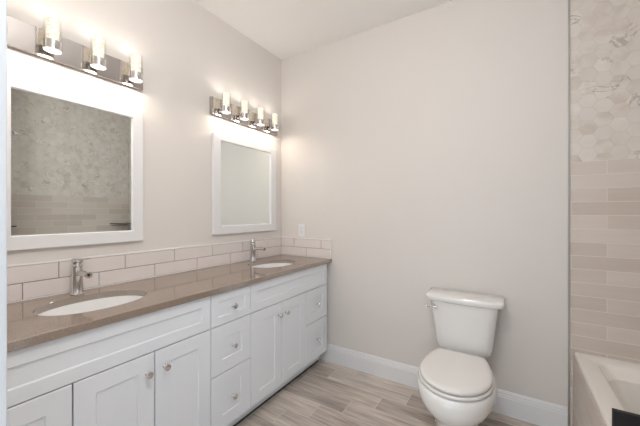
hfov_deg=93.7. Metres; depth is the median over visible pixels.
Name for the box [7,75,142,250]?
framed mirror
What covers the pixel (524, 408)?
baseboard
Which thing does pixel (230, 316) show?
base cabinet
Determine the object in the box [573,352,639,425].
bathtub
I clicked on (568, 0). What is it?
trim
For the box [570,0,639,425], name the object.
tiled wall
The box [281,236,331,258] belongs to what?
tile backsplash
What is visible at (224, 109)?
vanity light
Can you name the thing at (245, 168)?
mirror glass
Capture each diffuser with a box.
[43,47,60,54]
[91,64,105,69]
[129,78,141,82]
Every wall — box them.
[7,0,280,264]
[281,0,567,409]
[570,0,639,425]
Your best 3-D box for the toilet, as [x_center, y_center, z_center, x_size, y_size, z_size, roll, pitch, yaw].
[0.787,0.900,1.710,0.450,0.755,0.717,0,0,32]
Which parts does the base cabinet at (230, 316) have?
drawer, drawer, drawer, knob, knob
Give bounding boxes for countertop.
[7,254,331,352]
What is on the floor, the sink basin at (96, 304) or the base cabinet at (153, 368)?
the base cabinet at (153, 368)
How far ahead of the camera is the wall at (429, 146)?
2.11 m
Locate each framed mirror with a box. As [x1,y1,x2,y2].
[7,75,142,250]
[212,132,275,234]
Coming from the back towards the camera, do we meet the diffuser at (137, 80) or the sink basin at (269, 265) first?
the sink basin at (269, 265)
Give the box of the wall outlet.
[298,224,304,236]
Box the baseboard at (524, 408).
[320,343,567,425]
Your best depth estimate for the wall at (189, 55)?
1.93 m
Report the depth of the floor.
1.99 m
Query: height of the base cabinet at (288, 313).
0.855 m
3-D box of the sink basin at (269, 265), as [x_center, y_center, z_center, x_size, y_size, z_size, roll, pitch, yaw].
[-0.373,0.493,2.348,0.341,0.140,0.451,0,0,32]
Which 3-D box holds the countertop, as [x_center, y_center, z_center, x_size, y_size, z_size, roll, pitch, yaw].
[-0.696,0.408,1.832,0.559,0.030,2.117,0,0,32]
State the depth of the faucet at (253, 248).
2.43 m
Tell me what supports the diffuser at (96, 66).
attached to the vanity light at (47, 44)
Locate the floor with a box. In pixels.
[236,359,537,425]
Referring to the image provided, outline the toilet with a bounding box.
[417,287,504,425]
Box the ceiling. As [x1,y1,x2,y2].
[193,0,452,59]
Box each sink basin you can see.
[38,295,142,315]
[252,263,289,267]
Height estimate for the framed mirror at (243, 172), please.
0.748 m
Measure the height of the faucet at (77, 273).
0.183 m
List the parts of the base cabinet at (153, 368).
drawer, door, knob, knob, door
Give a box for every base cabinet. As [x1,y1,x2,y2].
[7,296,209,425]
[210,285,250,425]
[240,264,326,421]
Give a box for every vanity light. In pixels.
[7,15,142,90]
[209,92,278,135]
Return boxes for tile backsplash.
[7,237,280,303]
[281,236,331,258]
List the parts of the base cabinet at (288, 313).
door, door, drawer, drawer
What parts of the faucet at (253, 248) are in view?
spout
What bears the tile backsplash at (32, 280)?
attached to the wall at (189, 55)
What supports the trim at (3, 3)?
attached to the wall
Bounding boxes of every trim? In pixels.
[0,0,6,425]
[568,0,569,425]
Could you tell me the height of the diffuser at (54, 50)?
0.003 m
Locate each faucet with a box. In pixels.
[70,258,91,295]
[249,239,265,261]
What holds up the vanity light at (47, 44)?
attached to the wall at (189, 55)
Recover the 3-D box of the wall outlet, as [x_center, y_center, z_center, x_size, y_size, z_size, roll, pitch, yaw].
[-0.168,0.158,2.745,0.074,0.116,0.008,0,0,32]
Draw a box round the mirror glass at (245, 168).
[221,141,269,225]
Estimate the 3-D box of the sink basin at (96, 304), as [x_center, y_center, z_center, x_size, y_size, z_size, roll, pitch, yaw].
[-1.003,0.493,1.343,0.341,0.140,0.451,0,0,32]
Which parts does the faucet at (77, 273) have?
lever, spout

